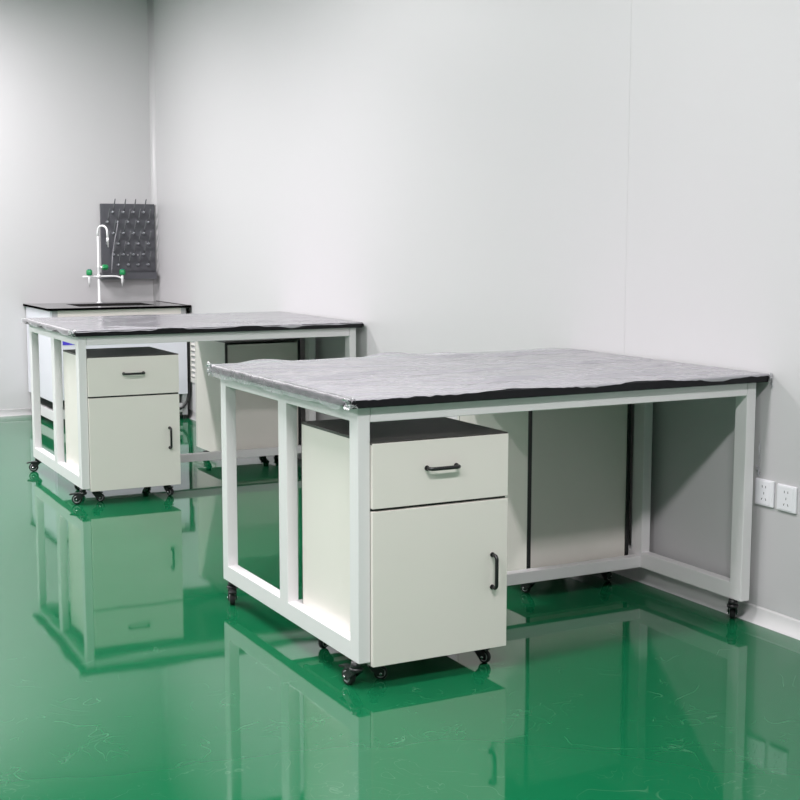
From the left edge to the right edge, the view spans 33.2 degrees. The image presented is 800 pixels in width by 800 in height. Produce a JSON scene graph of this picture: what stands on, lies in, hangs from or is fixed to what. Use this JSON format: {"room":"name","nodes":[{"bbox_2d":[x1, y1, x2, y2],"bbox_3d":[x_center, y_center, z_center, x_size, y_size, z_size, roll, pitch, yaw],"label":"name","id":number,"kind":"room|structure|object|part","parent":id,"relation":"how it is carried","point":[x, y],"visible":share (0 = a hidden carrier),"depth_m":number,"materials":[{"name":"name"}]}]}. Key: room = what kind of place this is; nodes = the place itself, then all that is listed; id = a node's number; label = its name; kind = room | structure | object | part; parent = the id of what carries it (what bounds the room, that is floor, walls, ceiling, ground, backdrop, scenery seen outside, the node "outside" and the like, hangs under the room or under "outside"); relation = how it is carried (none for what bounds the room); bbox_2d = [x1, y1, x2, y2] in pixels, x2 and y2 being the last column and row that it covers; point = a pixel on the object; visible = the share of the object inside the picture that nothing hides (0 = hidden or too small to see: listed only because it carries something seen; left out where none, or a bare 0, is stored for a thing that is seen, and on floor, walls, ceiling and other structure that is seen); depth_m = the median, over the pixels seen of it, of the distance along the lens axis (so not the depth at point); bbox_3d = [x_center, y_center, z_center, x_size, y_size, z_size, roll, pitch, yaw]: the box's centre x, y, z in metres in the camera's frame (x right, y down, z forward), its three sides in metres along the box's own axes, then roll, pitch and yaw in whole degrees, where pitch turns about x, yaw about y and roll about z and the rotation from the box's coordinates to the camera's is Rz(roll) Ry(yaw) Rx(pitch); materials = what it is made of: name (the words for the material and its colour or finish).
{"room":"laboratory","nodes":[
{"label":"laboratory","id":0,"kind":"room"},
{"bbox_2d":[0,0,153,408],"bbox_3d":[-5.009,-1.295,8.524,7.112,3.100,0.100,-4,8,-28],"label":"wall","id":1,"kind":"structure","parent":0,"point":[75,109],"depth_m":9.77,"materials":[{"name":"grey paint"}]},
{"bbox_2d":[0,406,64,416],"bbox_3d":[-4.980,0.226,8.651,7.112,0.050,0.030,-4,8,-28],"label":"baseboard","id":2,"kind":"structure","parent":1,"relation":"attached to","point":[18,411],"depth_m":9.80,"materials":[{"name":"silver metal"}]},
{"bbox_2d":[100,199,156,279],"bbox_3d":[-2.022,-1.199,10.005,0.426,0.594,0.109,-4,8,-28],"label":"drying rack","id":3,"kind":"object","parent":1,"relation":"attached to","point":[131,227],"visible":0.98,"depth_m":10.03,"materials":[{"name":"grey plastic"}]},
{"bbox_2d":[100,272,156,279],"bbox_3d":[-2.034,-0.931,10.051,0.418,0.050,0.074,-4,8,-28],"label":"drip tray","id":4,"kind":"object","parent":3,"relation":"on","point":[129,275],"depth_m":10.03,"materials":[{"name":"grey plastic"}]},
{"bbox_2d":[147,0,158,300],"bbox_3d":[-1.849,-1.484,10.105,0.035,3.100,0.035,-4,8,-28],"label":"trim","id":5,"kind":"structure","parent":1,"relation":"attached to","point":[150,11],"depth_m":10.05,"materials":[{"name":"grey"}]},
{"bbox_2d":[0,415,799,799],"bbox_3d":[-1.777,1.037,2.639,7.312,0.100,13.950,-4,8,-28],"label":"floor","id":6,"kind":"structure","parent":0,"point":[129,670],"depth_m":3.95,"materials":[{"name":"green paint"}]},
{"bbox_2d":[23,301,190,420],"bbox_3d":[-2.111,-0.283,9.686,1.009,0.815,0.773,-4,8,-28],"label":"sink cabinet","id":7,"kind":"object","parent":6,"relation":"on","point":[42,310],"visible":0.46,"depth_m":9.44,"materials":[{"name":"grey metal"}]},
{"bbox_3d":[-2.538,-0.334,9.460,0.015,0.626,0.730,-4,8,-28],"label":"panel","id":8,"kind":"part","parent":7,"relation":"part of","materials":[{"name":"white metal"}]},
{"bbox_3d":[-2.516,0.082,9.521,0.028,0.070,0.654,-4,8,-28],"label":"rail","id":9,"kind":"part","parent":7,"relation":"part of","materials":[{"name":"white metal"}]},
{"bbox_3d":[-2.353,-0.213,9.178,0.036,0.798,0.036,-4,8,-28],"label":"leg","id":10,"kind":"part","parent":7,"relation":"part of","materials":[{"name":"grey metal"}]},
{"bbox_2d":[83,225,125,302],"bbox_3d":[-2.163,-0.997,9.838,0.316,0.571,0.099,-4,8,-28],"label":"faucet","id":11,"kind":"object","parent":7,"relation":"on","point":[122,272],"visible":1,"depth_m":9.84,"materials":[{"name":"white plastic"}]},
{"bbox_3d":[-2.272,-0.934,9.819,0.044,0.047,0.044,-4,8,-28],"label":"knob","id":12,"kind":"part","parent":11,"relation":"part of","materials":[{"name":"green plastic"}]},
{"bbox_3d":[-2.168,-0.975,9.869,0.047,0.042,0.042,-4,8,-28],"label":"knob","id":13,"kind":"part","parent":11,"relation":"part of","materials":[{"name":"green plastic"}]},
{"bbox_3d":[-2.051,-0.946,9.924,0.044,0.047,0.044,-4,8,-28],"label":"knob","id":14,"kind":"part","parent":11,"relation":"part of","materials":[{"name":"green plastic"}]},
{"bbox_2d":[23,301,190,310],"bbox_3d":[-2.110,-0.666,9.640,1.009,0.043,0.773,-4,8,-28],"label":"countertop","id":15,"kind":"structure","parent":7,"relation":"on","point":[144,304],"depth_m":9.52,"materials":[{"name":"grey stone"}]},
{"bbox_2d":[78,304,140,306],"bbox_3d":[-2.082,-0.537,9.672,0.566,0.274,0.416,-4,8,-28],"label":"basin","id":16,"kind":"object","parent":7,"relation":"in","point":[79,305],"depth_m":9.82,"materials":[{"name":"black"}]},
{"bbox_3d":[-1.950,0.076,9.426,0.874,0.065,0.027,-4,8,-28],"label":"rail","id":17,"kind":"part","parent":7,"relation":"part of","materials":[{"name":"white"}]},
{"bbox_3d":[-1.941,-0.303,9.356,0.948,0.569,0.015,-4,8,-28],"label":"panel","id":18,"kind":"part","parent":7,"relation":"part of","materials":[{"name":"white"}]},
{"bbox_3d":[-1.548,-0.263,9.600,0.036,0.798,0.036,-4,8,-28],"label":"leg","id":19,"kind":"part","parent":7,"relation":"part of","materials":[{"name":"grey metal"}]},
{"bbox_2d":[63,347,180,501],"bbox_3d":[-1.405,0.117,6.793,0.455,0.722,0.531,-3,8,-27],"label":"base cabinet","id":20,"kind":"object","parent":6,"relation":"on","point":[133,396],"visible":0.81,"depth_m":6.60,"materials":[{"name":"off-white painted metal"},{"name":"black plastic"}]},
{"bbox_3d":[-1.413,-0.239,6.766,0.455,0.008,0.495,-3,8,-27],"label":"panel","id":21,"kind":"part","parent":20,"relation":"part of","materials":[{"name":"grey metal"}]},
{"bbox_3d":[-1.302,-0.120,6.562,0.453,0.188,0.016,-3,8,-27],"label":"drawer","id":22,"kind":"part","parent":20,"relation":"part of","materials":[{"name":"white metal"}]},
{"bbox_3d":[-1.294,-0.129,6.538,0.112,0.014,0.032,-3,8,-27],"label":"handle","id":23,"kind":"part","parent":20,"relation":"part of","materials":[{"name":"black plastic"}]},
{"bbox_3d":[-1.302,0.207,6.602,0.453,0.455,0.016,-3,8,-27],"label":"door","id":24,"kind":"part","parent":20,"relation":"part of","materials":[{"name":"white metal"}]},
{"bbox_3d":[-1.137,0.189,6.657,0.014,0.114,0.032,-3,8,-27],"label":"handle","id":25,"kind":"part","parent":20,"relation":"part of","materials":[{"name":"black plastic"}]},
{"bbox_2d":[23,314,362,503],"bbox_3d":[-1.150,-0.007,7.286,1.551,0.850,1.158,-3,8,-27],"label":"lab bench","id":26,"kind":"object","parent":6,"relation":"on","point":[81,478],"visible":0.62,"depth_m":6.90,"materials":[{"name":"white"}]},
{"bbox_3d":[-2.017,-0.052,7.430,0.038,0.745,0.050,-3,8,-27],"label":"leg","id":27,"kind":"part","parent":26,"relation":"part of","materials":[{"name":"white metal"}]},
{"bbox_3d":[-1.778,-0.343,6.924,0.038,0.044,1.003,-3,8,-27],"label":"rail","id":28,"kind":"part","parent":26,"relation":"part of","materials":[{"name":"white metal"}]},
{"bbox_3d":[-1.778,0.346,7.008,0.038,0.057,1.003,-3,8,-27],"label":"rail","id":29,"kind":"part","parent":26,"relation":"part of","materials":[{"name":"white metal"}]},
{"bbox_3d":[-1.774,-0.001,6.960,0.038,0.651,0.066,-3,8,-27],"label":"post","id":30,"kind":"part","parent":26,"relation":"part of","materials":[{"name":"white metal"}]},
{"bbox_3d":[-1.537,0.062,6.501,0.038,0.745,0.056,-3,8,-27],"label":"leg","id":31,"kind":"part","parent":26,"relation":"part of","materials":[{"name":"white metal"}]},
{"bbox_2d":[21,311,363,336],"bbox_3d":[-1.147,-0.417,7.236,1.555,0.045,1.189,-3,8,-27],"label":"protective film","id":32,"kind":"object","parent":26,"relation":"on","point":[161,320],"visible":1,"depth_m":7.20,"materials":[{"name":"plastic"}]},
{"bbox_2d":[23,314,362,336],"bbox_3d":[-1.139,-0.416,7.242,1.527,0.027,1.158,-3,8,-27],"label":"countertop","id":33,"kind":"structure","parent":26,"relation":"on","point":[317,325],"depth_m":6.75,"materials":[{"name":"black"}]},
{"bbox_3d":[-0.896,-0.324,6.776,1.392,0.044,0.040,-3,8,-27],"label":"rail","id":34,"kind":"part","parent":26,"relation":"part of","materials":[{"name":"white metal"}]},
{"bbox_3d":[-0.509,-0.080,7.626,0.038,0.651,0.062,-3,8,-27],"label":"post","id":35,"kind":"part","parent":26,"relation":"part of","materials":[{"name":"white metal"}]},
{"bbox_3d":[-0.263,-0.016,7.149,0.038,0.745,0.056,-3,8,-27],"label":"leg","id":36,"kind":"part","parent":26,"relation":"part of","materials":[{"name":"white metal"}]},
{"bbox_2d":[195,338,300,451],"bbox_3d":[-0.894,-0.005,7.803,0.455,0.722,0.531,-4,8,-28],"label":"base cabinet","id":37,"kind":"object","parent":6,"relation":"on","point":[256,415],"visible":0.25,"depth_m":7.59,"materials":[{"name":"off-white painted metal"},{"name":"black plastic"}]},
{"bbox_3d":[-1.000,0.036,8.008,0.453,0.455,0.016,-4,8,-28],"label":"door","id":38,"kind":"part","parent":37,"relation":"part of","materials":[{"name":"white metal"}]},
{"bbox_3d":[-1.000,-0.291,7.968,0.453,0.188,0.016,-4,8,-28],"label":"drawer","id":39,"kind":"part","parent":37,"relation":"part of","materials":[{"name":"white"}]},
{"bbox_3d":[-0.885,-0.358,7.744,0.455,0.008,0.495,-4,8,-28],"label":"panel","id":40,"kind":"part","parent":37,"relation":"part of","materials":[{"name":"grey metal"}]},
{"bbox_3d":[-0.773,-0.004,7.576,0.422,0.630,0.008,-4,8,-28],"label":"panel","id":41,"kind":"part","parent":37,"relation":"part of","materials":[{"name":"white metal"}]},
{"bbox_2d":[301,417,507,678],"bbox_3d":[0.014,0.442,4.139,0.455,0.722,0.531,-4,8,-28],"label":"base cabinet","id":42,"kind":"object","parent":6,"relation":"on","point":[439,485],"visible":0.88,"depth_m":3.96,"materials":[{"name":"off-white painted metal"},{"name":"black plastic"}]},
{"bbox_3d":[0.006,0.085,4.112,0.455,0.008,0.495,-4,8,-28],"label":"panel","id":43,"kind":"part","parent":42,"relation":"part of","materials":[{"name":"grey metal"}]},
{"bbox_3d":[0.119,0.205,3.910,0.453,0.188,0.016,-4,8,-28],"label":"drawer","id":44,"kind":"part","parent":42,"relation":"part of","materials":[{"name":"white metal"}]},
{"bbox_3d":[0.119,0.532,3.950,0.453,0.455,0.016,-4,8,-28],"label":"door","id":45,"kind":"part","parent":42,"relation":"part of","materials":[{"name":"white metal"}]},
{"bbox_3d":[0.128,0.195,3.885,0.112,0.014,0.032,-4,8,-28],"label":"handle","id":46,"kind":"part","parent":42,"relation":"part of","materials":[{"name":"black plastic"}]},
{"bbox_3d":[0.283,0.513,4.007,0.014,0.114,0.032,-4,8,-28],"label":"handle","id":47,"kind":"part","parent":42,"relation":"part of","materials":[{"name":"black plastic"}]},
{"bbox_2d":[210,349,768,684],"bbox_3d":[0.273,0.317,4.641,1.527,0.850,1.158,-4,8,-28],"label":"lab bench","id":48,"kind":"object","parent":6,"relation":"on","point":[354,644],"visible":0.8,"depth_m":4.31,"materials":[{"name":"white"}]},
{"bbox_3d":[-0.606,0.274,4.769,0.038,0.745,0.050,-4,8,-28],"label":"leg","id":49,"kind":"part","parent":48,"relation":"part of","materials":[{"name":"white metal"}]},
{"bbox_3d":[-0.361,-0.017,4.266,0.038,0.044,1.003,-4,8,-28],"label":"rail","id":50,"kind":"part","parent":48,"relation":"part of","materials":[{"name":"white metal"}]},
{"bbox_3d":[-0.358,0.325,4.301,0.038,0.651,0.066,-4,8,-28],"label":"post","id":51,"kind":"part","parent":48,"relation":"part of","materials":[{"name":"white metal"}]},
{"bbox_3d":[-0.362,0.671,4.350,0.038,0.057,1.003,-4,8,-28],"label":"rail","id":52,"kind":"part","parent":48,"relation":"part of","materials":[{"name":"white metal"}]},
{"bbox_3d":[-0.115,0.387,3.845,0.038,0.745,0.056,-4,8,-28],"label":"leg","id":53,"kind":"part","parent":48,"relation":"part of","materials":[{"name":"white metal"}]},
{"bbox_2d":[206,348,772,475],"bbox_3d":[0.270,0.059,4.607,1.568,0.368,1.188,-4,8,-28],"label":"protective film","id":54,"kind":"object","parent":48,"relation":"on","point":[517,373],"visible":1,"depth_m":4.54,"materials":[{"name":"plastic"}]},
{"bbox_2d":[210,349,768,408],"bbox_3d":[0.274,-0.092,4.591,1.527,0.027,1.158,-4,8,-28],"label":"countertop","id":55,"kind":"structure","parent":48,"relation":"on","point":[467,394],"depth_m":4.27,"materials":[{"name":"black stone"}]},
{"bbox_3d":[0.522,0.000,4.128,1.392,0.044,0.040,-4,8,-28],"label":"rail","id":56,"kind":"part","parent":48,"relation":"part of","materials":[{"name":"white metal"}]},
{"bbox_3d":[0.899,0.243,4.983,0.038,0.651,0.062,-4,8,-28],"label":"post","id":57,"kind":"part","parent":48,"relation":"part of","materials":[{"name":"white metal"}]},
{"bbox_3d":[0.905,0.592,5.014,0.038,0.057,1.003,-4,8,-28],"label":"rail","id":58,"kind":"part","parent":48,"relation":"part of","materials":[{"name":"white metal"}]},
{"bbox_3d":[1.152,0.307,4.510,0.038,0.745,0.056,-4,8,-28],"label":"leg","id":59,"kind":"part","parent":48,"relation":"part of","materials":[{"name":"white metal"}]},
{"bbox_2d":[457,404,630,592],"bbox_3d":[0.532,0.320,5.141,0.455,0.722,0.531,-4,8,-28],"label":"base cabinet","id":60,"kind":"object","parent":6,"relation":"on","point":[569,468],"visible":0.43,"depth_m":4.90,"materials":[{"name":"off-white painted metal"},{"name":"black plastic"}]},
{"bbox_3d":[0.653,0.321,4.914,0.422,0.630,0.008,-4,8,-28],"label":"panel","id":61,"kind":"part","parent":60,"relation":"part of","materials":[{"name":"white metal"}]},
{"bbox_2d":[153,0,799,619],"bbox_3d":[1.414,-0.752,4.118,0.100,3.100,13.950,-4,8,-28],"label":"wall","id":62,"kind":"structure","parent":0,"point":[433,176],"depth_m":5.69,"materials":[{"name":"grey paint"}]},
{"bbox_2d":[190,342,195,382],"bbox_3d":[-1.388,-0.284,9.394,0.013,0.360,0.500,-4,8,-28],"label":"air vent","id":63,"kind":"object","parent":62,"relation":"in","point":[192,344],"visible":0.25,"depth_m":9.57,"materials":[{"name":"grey metal"}]},
{"bbox_2d":[180,409,799,639],"bbox_3d":[1.356,0.762,4.272,0.027,0.056,13.750,-4,8,-28],"label":"baseboard","id":64,"kind":"structure","parent":62,"relation":"attached to","point":[766,618],"depth_m":4.75,"materials":[{"name":"silver metal"}]},
{"bbox_2d":[623,0,631,354],"bbox_3d":[0.858,-0.894,5.052,0.001,3.044,0.004,-4,8,-28],"label":"trim","id":65,"kind":"structure","parent":62,"relation":"attached to","point":[631,0],"depth_m":5.06,"materials":[{"name":"grey"}]},
{"bbox_2d":[755,478,774,507],"bbox_3d":[1.220,0.310,4.492,0.012,0.090,0.087,-4,8,-28],"label":"wall socket","id":66,"kind":"object","parent":62,"relation":"attached to","point":[764,489],"visible":1,"depth_m":4.48,"materials":[{"name":"white plastic"}]},
{"bbox_2d":[776,483,797,513],"bbox_3d":[1.268,0.323,4.402,0.012,0.089,0.087,-4,8,-28],"label":"wall socket","id":67,"kind":"object","parent":62,"relation":"attached to","point":[786,494],"visible":1,"depth_m":4.39,"materials":[{"name":"white plastic"}]}
]}

